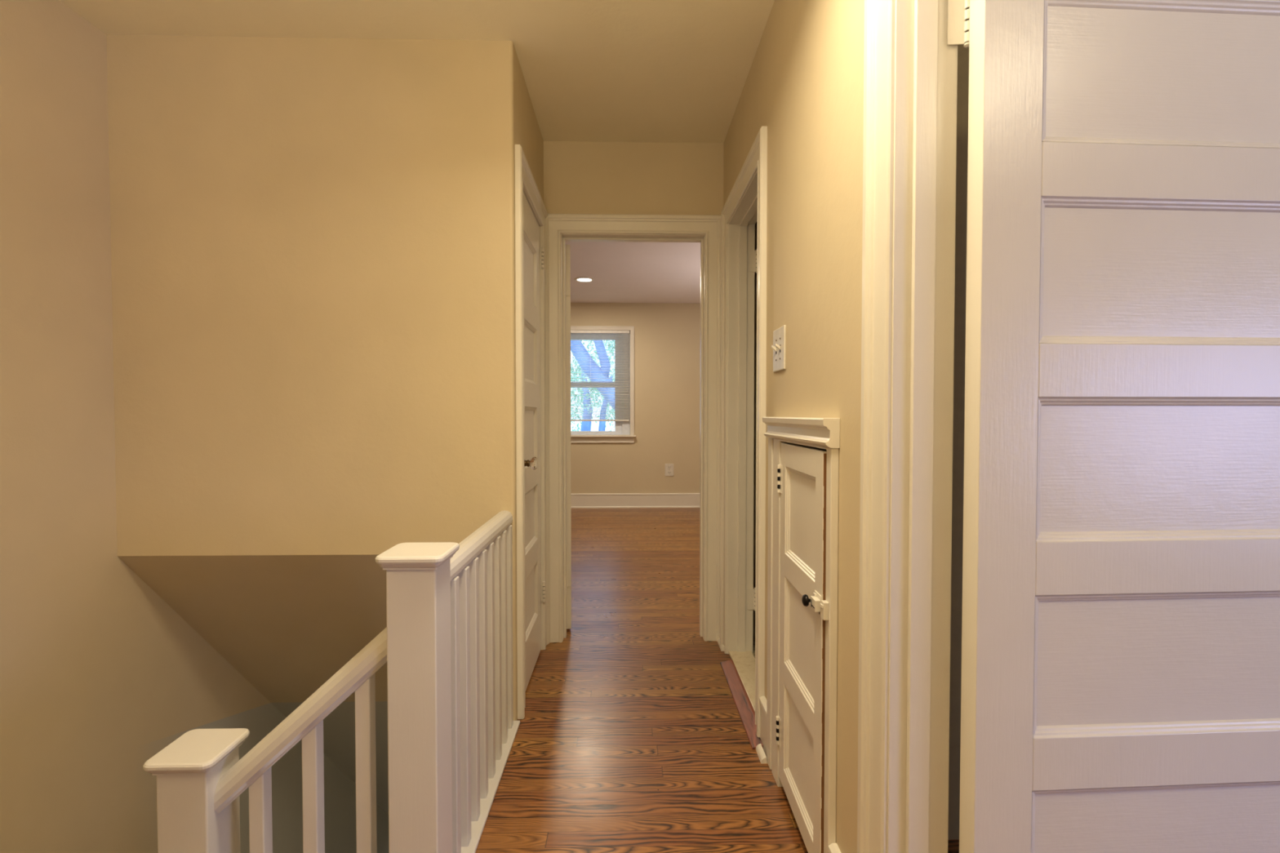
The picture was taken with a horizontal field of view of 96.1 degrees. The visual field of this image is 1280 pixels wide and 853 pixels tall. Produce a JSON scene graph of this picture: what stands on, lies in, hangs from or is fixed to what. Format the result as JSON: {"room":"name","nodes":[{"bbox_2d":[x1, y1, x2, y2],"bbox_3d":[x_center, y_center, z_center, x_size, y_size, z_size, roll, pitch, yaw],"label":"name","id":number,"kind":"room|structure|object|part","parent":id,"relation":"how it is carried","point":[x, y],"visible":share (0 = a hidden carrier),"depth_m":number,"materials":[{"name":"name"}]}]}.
{"room":"upstairs hallway","nodes":[
{"label":"upstairs hallway","id":0,"kind":"room"},
{"bbox_2d":[0,0,388,852],"bbox_3d":[-1.944,1.259,1.935,0.120,5.285,6.500,0,1,-1],"label":"wall","id":1,"kind":"structure","parent":0,"point":[100,674],"depth_m":1.90,"materials":[{"name":"beige paint"}]},
{"bbox_2d":[117,554,388,814],"bbox_3d":[-1.255,1.996,3.522,1.330,3.140,2.792,0,1,-1],"label":"ceiling","id":2,"kind":"structure","parent":0,"point":[287,624],"depth_m":2.39,"materials":[{"name":"beige paint"}]},
{"bbox_2d":[106,35,487,555],"bbox_3d":[-1.224,-0.461,2.121,1.330,1.855,0.100,0,1,-1],"label":"wall","id":3,"kind":"structure","parent":0,"point":[298,224],"depth_m":2.07,"materials":[{"name":"beige paint"}]},
{"bbox_2d":[59,0,774,303],"bbox_3d":[0.453,-1.447,2.039,6.400,0.120,10.120,0,1,-1],"label":"ceiling","id":4,"kind":"structure","parent":0,"point":[668,71],"depth_m":2.10,"materials":[{"name":"paint"}]},
{"bbox_2d":[574,276,594,282],"bbox_3d":[-0.555,-1.464,5.740,0.196,0.008,0.196,0,1,-1],"label":"recessed light","id":5,"kind":"object","parent":4,"relation":"in","point":[583,279],"visible":1,"depth_m":5.73,"materials":[{"name":"beige plastic"}]},
{"bbox_2d":[484,40,543,720],"bbox_3d":[-0.543,1.220,3.671,0.100,5.285,3.092,0,1,-1],"label":"wall","id":6,"kind":"structure","parent":0,"point":[510,118],"depth_m":2.09,"materials":[{"name":"beige paint"}]},
{"bbox_2d":[523,192,545,689],"bbox_3d":[-0.458,0.067,2.509,0.094,2.018,0.559,0,1,-1],"label":"door","id":7,"kind":"structure","parent":6,"relation":"in","point":[535,590],"depth_m":2.54,"materials":[{"name":"beige paint"}]},
{"bbox_3d":[-0.487,-0.313,2.481,0.011,0.258,0.329,0,1,-1],"label":"panel","id":8,"kind":"part","parent":7,"relation":"part of","materials":[{"name":"beige paint"}]},
{"bbox_3d":[-0.487,-0.668,2.473,0.011,0.258,0.329,0,1,-1],"label":"panel","id":9,"kind":"part","parent":7,"relation":"part of","materials":[{"name":"beige paint"}]},
{"bbox_3d":[-0.487,0.042,2.489,0.011,0.258,0.329,0,1,-1],"label":"panel","id":10,"kind":"part","parent":7,"relation":"part of","materials":[{"name":"beige paint"}]},
{"bbox_3d":[-0.487,0.397,2.497,0.011,0.258,0.329,0,1,-1],"label":"panel","id":11,"kind":"part","parent":7,"relation":"part of","materials":[{"name":"beige paint"}]},
{"bbox_3d":[-0.487,0.751,2.504,0.011,0.258,0.329,0,1,-1],"label":"panel","id":12,"kind":"part","parent":7,"relation":"part of","materials":[{"name":"beige paint"}]},
{"bbox_3d":[-0.423,0.146,2.284,0.033,0.051,0.051,0,1,-1],"label":"glass knob","id":13,"kind":"part","parent":7,"relation":"part of","materials":[{"name":"clear glass"}]},
{"bbox_2d":[570,302,700,493],"bbox_3d":[-0.161,-0.256,7.054,5.200,2.485,0.120,0,1,-1],"label":"wall","id":14,"kind":"structure","parent":0,"point":[667,335],"depth_m":7.00,"materials":[{"name":"paint"}]},
{"bbox_2d":[570,325,635,443],"bbox_3d":[-0.609,-0.509,7.001,1.113,1.413,0.155,0,1,-1],"label":"window","id":15,"kind":"structure","parent":14,"relation":"in","point":[624,432],"depth_m":7.00,"materials":[{"name":"beige paint"}]},
{"bbox_3d":[-0.605,-0.823,7.055,0.763,0.630,0.028,0,1,-1],"label":"sash","id":16,"kind":"part","parent":15,"relation":"part of","materials":[{"name":"clear glass"}]},
{"bbox_3d":[-0.604,-0.207,7.039,0.763,0.612,0.028,0,1,-1],"label":"sash","id":17,"kind":"part","parent":15,"relation":"part of","materials":[{"name":"white plastic"}]},
{"bbox_2d":[570,330,629,421],"bbox_3d":[-0.604,-0.614,6.974,0.948,1.100,0.041,0,1,-1],"label":"window blind","id":18,"kind":"object","parent":15,"relation":"attached to","point":[571,331],"visible":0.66,"depth_m":6.97,"materials":[{"name":"white plastic"}]},
{"bbox_3d":[-0.600,-0.606,6.976,0.002,1.048,0.028,0,1,-1],"label":"ladder cord","id":19,"kind":"part","parent":18,"relation":"part of","materials":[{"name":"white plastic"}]},
{"bbox_3d":[-0.604,-0.074,6.988,0.942,0.020,0.022,0,1,-1],"label":"rail","id":20,"kind":"part","parent":18,"relation":"part of","materials":[{"name":"white plastic"}]},
{"bbox_3d":[-0.174,-0.684,6.967,0.012,0.905,0.012,0,1,-1],"label":"pull cord","id":21,"kind":"part","parent":18,"relation":"part of","materials":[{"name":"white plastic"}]},
{"bbox_3d":[-0.608,0.117,6.980,1.113,0.018,0.085,0,1,-1],"label":"sill","id":22,"kind":"part","parent":15,"relation":"part of","materials":[{"name":"beige paint"}]},
{"bbox_2d":[570,493,699,507],"bbox_3d":[-0.159,0.902,7.004,5.200,0.172,0.032,0,1,-1],"label":"baseboard","id":23,"kind":"structure","parent":14,"relation":"attached to","point":[598,499],"depth_m":7.01,"materials":[{"name":"beige paint"}]},
{"bbox_2d":[665,463,673,475],"bbox_3d":[0.358,0.530,7.019,0.105,0.152,0.010,0,1,-1],"label":"wall outlet","id":24,"kind":"object","parent":14,"relation":"attached to","point":[668,467],"visible":1,"depth_m":7.02,"materials":[{"name":"beige plastic"}]},
{"bbox_2d":[543,141,756,639],"bbox_3d":[0.433,-0.164,2.938,6.200,2.485,0.120,0,1,-1],"label":"wall","id":25,"kind":"structure","parent":0,"point":[580,177],"depth_m":2.84,"materials":[{"name":"beige paint"}]},
{"bbox_2d":[565,244,571,629],"bbox_3d":[-0.439,0.053,3.327,0.037,2.005,0.726,0,1,-10],"label":"door","id":26,"kind":"structure","parent":25,"relation":"in","point":[567,246],"depth_m":3.00,"materials":[{"name":"beige paint"}]},
{"bbox_2d":[515,144,721,719],"bbox_3d":[-0.072,0.022,2.564,0.992,2.130,0.853,0,1,-1],"label":"door frame","id":27,"kind":"structure","parent":25,"relation":"attached to","point":[705,229],"depth_m":2.85,"materials":[{"name":"beige paint"}]},
{"bbox_2d":[475,507,959,852],"bbox_3d":[0.454,1.149,2.037,6.200,0.100,10.000,0,1,-1],"label":"floor","id":28,"kind":"structure","parent":0,"point":[632,737],"depth_m":2.08,"materials":[{"name":"brown wood"}]},
{"bbox_2d":[142,510,519,852],"bbox_3d":[-0.706,0.953,1.635,0.600,1.409,0.966,0,1,-1],"label":"stair railing","id":29,"kind":"object","parent":28,"relation":"on","point":[446,643],"visible":1,"depth_m":1.20,"materials":[{"name":"paint"}]},
{"bbox_3d":[-0.927,1.178,1.221,0.100,0.979,0.100,0,1,-1],"label":"newel post","id":30,"kind":"part","parent":29,"relation":"part of","materials":[{"name":"paint"}]},
{"bbox_3d":[-0.696,0.606,1.213,0.369,0.405,0.060,0,1,-1],"label":"handrail","id":31,"kind":"part","parent":29,"relation":"part of","materials":[{"name":"paint"}]},
{"bbox_3d":[-0.465,0.817,1.223,0.100,1.081,0.100,0,1,-1],"label":"newel post","id":32,"kind":"part","parent":29,"relation":"part of","materials":[{"name":"paint"}]},
{"bbox_3d":[-0.485,0.344,1.684,0.060,0.055,0.850,0,1,-1],"label":"handrail","id":33,"kind":"part","parent":29,"relation":"part of","materials":[{"name":"paint"}]},
{"bbox_3d":[-0.476,1.210,1.703,0.088,0.232,0.848,0,1,-1],"label":"shoe rail","id":34,"kind":"part","parent":29,"relation":"part of","materials":[{"name":"paint"}]},
{"bbox_2d":[720,659,763,749],"bbox_3d":[0.403,1.084,2.297,0.057,0.016,0.675,0,1,-1],"label":"threshold","id":35,"kind":"object","parent":28,"relation":"on","point":[744,708],"depth_m":2.26,"materials":[{"name":"red wood"}]},
{"bbox_2d":[728,650,755,711],"bbox_3d":[0.483,1.082,2.420,0.108,0.016,0.632,0,1,-1],"label":"marble threshold","id":36,"kind":"object","parent":28,"relation":"on","point":[744,661],"visible":0.49,"depth_m":2.53,"materials":[{"name":"beige stone"}]},
{"bbox_2d":[723,0,864,852],"bbox_3d":[0.521,-0.117,0.845,0.120,2.485,4.070,0,1,-1],"label":"wall","id":37,"kind":"structure","parent":0,"point":[804,83],"depth_m":1.42,"materials":[{"name":"beige paint"}]},
{"bbox_2d":[717,638,724,651],"bbox_3d":[0.401,1.069,2.826,0.024,0.024,0.113,0,1,-1],"label":"trim","id":38,"kind":"structure","parent":37,"relation":"attached to","point":[722,646],"depth_m":2.79,"materials":[{"name":"beige paint"}]},
{"bbox_2d":[720,125,767,737],"bbox_3d":[0.473,0.028,2.397,0.144,2.125,0.822,0,1,-1],"label":"door frame","id":39,"kind":"structure","parent":37,"relation":"attached to","point":[746,204],"depth_m":2.70,"materials":[{"name":"beige paint"}]},
{"bbox_2d":[747,248,756,610],"bbox_3d":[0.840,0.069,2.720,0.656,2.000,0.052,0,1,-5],"label":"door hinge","id":40,"kind":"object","parent":37,"relation":"in","point":[753,254],"depth_m":2.69,"materials":[{"name":"beige paint"}]},
{"bbox_2d":[755,743,767,764],"bbox_3d":[0.405,1.092,1.919,0.020,0.020,0.080,0,1,-1],"label":"trim","id":41,"kind":"structure","parent":37,"relation":"attached to","point":[760,752],"depth_m":1.91,"materials":[{"name":"beige paint"}]},
{"bbox_2d":[771,324,786,372],"bbox_3d":[0.428,-0.241,1.800,0.021,0.134,0.134,0,1,-1],"label":"light switch","id":42,"kind":"object","parent":37,"relation":"attached to","point":[779,346],"visible":1,"depth_m":1.78,"materials":[{"name":"beige plastic"}]},
{"bbox_2d":[759,696,840,852],"bbox_3d":[0.435,1.029,1.579,0.020,0.160,0.854,0,1,-1],"label":"baseboard","id":43,"kind":"structure","parent":37,"relation":"attached to","point":[833,847],"depth_m":1.94,"materials":[{"name":"beige paint"}]},
{"bbox_2d":[762,417,839,852],"bbox_3d":[0.414,0.542,1.595,0.059,1.134,0.579,0,1,-1],"label":"access door","id":44,"kind":"structure","parent":37,"relation":"in","point":[802,541],"depth_m":1.51,"materials":[{"name":"beige paint"}]},
{"bbox_3d":[0.424,0.009,1.583,0.039,0.068,0.579,0,1,-1],"label":"crown moulding","id":45,"kind":"part","parent":44,"relation":"part of","materials":[{"name":"beige paint"}]},
{"bbox_3d":[0.432,0.564,1.544,0.016,1.020,0.403,0,1,0],"label":"door","id":46,"kind":"part","parent":44,"relation":"part of","materials":[{"name":"beige paint"}]},
{"bbox_3d":[0.404,0.417,1.383,0.033,0.029,0.026,-1,1,-23],"label":"knob","id":47,"kind":"part","parent":44,"relation":"part of","materials":[{"name":"black metal"}]},
{"bbox_2d":[857,0,957,852],"bbox_3d":[0.507,0.064,0.655,0.132,2.130,0.950,0,1,-1],"label":"door frame","id":48,"kind":"structure","parent":37,"relation":"attached to","point":[909,135],"depth_m":1.04,"materials":[{"name":"beige paint"}]},
{"bbox_3d":[0.453,0.064,0.654,0.024,2.130,0.950,0,1,-1],"label":"casing","id":49,"kind":"part","parent":48,"relation":"part of","materials":[{"name":"beige paint"}]},
{"bbox_2d":[946,0,1279,852],"bbox_3d":[0.939,0.101,1.028,0.790,2.020,0.059,0,1,-3],"label":"door","id":50,"kind":"structure","parent":37,"relation":"in","point":[1120,682],"depth_m":1.00,"materials":[{"name":"beige paint"}]},
{"bbox_3d":[0.954,0.755,1.035,0.560,0.256,0.018,0,1,-3],"label":"panel","id":51,"kind":"part","parent":50,"relation":"part of","materials":[{"name":"beige paint"}]},
{"bbox_3d":[0.954,0.414,1.028,0.560,0.256,0.018,0,1,-3],"label":"panel","id":52,"kind":"part","parent":50,"relation":"part of","materials":[{"name":"beige paint"}]},
{"bbox_3d":[0.954,0.073,1.020,0.560,0.256,0.018,0,1,-3],"label":"panel","id":53,"kind":"part","parent":50,"relation":"part of","materials":[{"name":"beige paint"}]},
{"bbox_3d":[0.954,-0.267,1.013,0.560,0.256,0.018,0,1,-3],"label":"panel","id":54,"kind":"part","parent":50,"relation":"part of","materials":[{"name":"beige paint"}]},
{"bbox_3d":[0.954,-0.607,1.005,0.560,0.256,0.018,0,1,-3],"label":"panel","id":55,"kind":"part","parent":50,"relation":"part of","materials":[{"name":"beige paint"}]},
{"bbox_2d":[947,44,968,839],"bbox_3d":[2.058,-0.134,1.595,3.012,2.485,0.100,0,1,-1],"label":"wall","id":56,"kind":"structure","parent":0,"point":[962,95],"depth_m":1.52,"materials":[{"name":"paint"}]},
{"label":"outside","id":57,"kind":"structure","parent":0,"visible":0},
{"bbox_3d":[-0.767,3.445,33.676,60.000,0.100,52.800,0,1,-1],"label":"ground","id":58,"kind":"structure","parent":57,"visible":0},
{"bbox_2d":[570,340,614,419],"bbox_3d":[-1.004,-0.392,12.376,3.460,8.531,2.527,0,1,17],"label":"tree","id":59,"kind":"object","parent":58,"relation":"on","point":[599,344],"visible":0.09,"depth_m":11.38,"materials":[{"name":"green plant"}]},
{"bbox_2d":[570,350,614,431],"bbox_3d":[-1.225,0.832,16.258,3.710,5.903,2.097,0,1,-1],"label":"tree","id":60,"kind":"object","parent":58,"relation":"on","point":[585,425],"visible":0.13,"depth_m":15.51,"materials":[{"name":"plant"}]}
]}

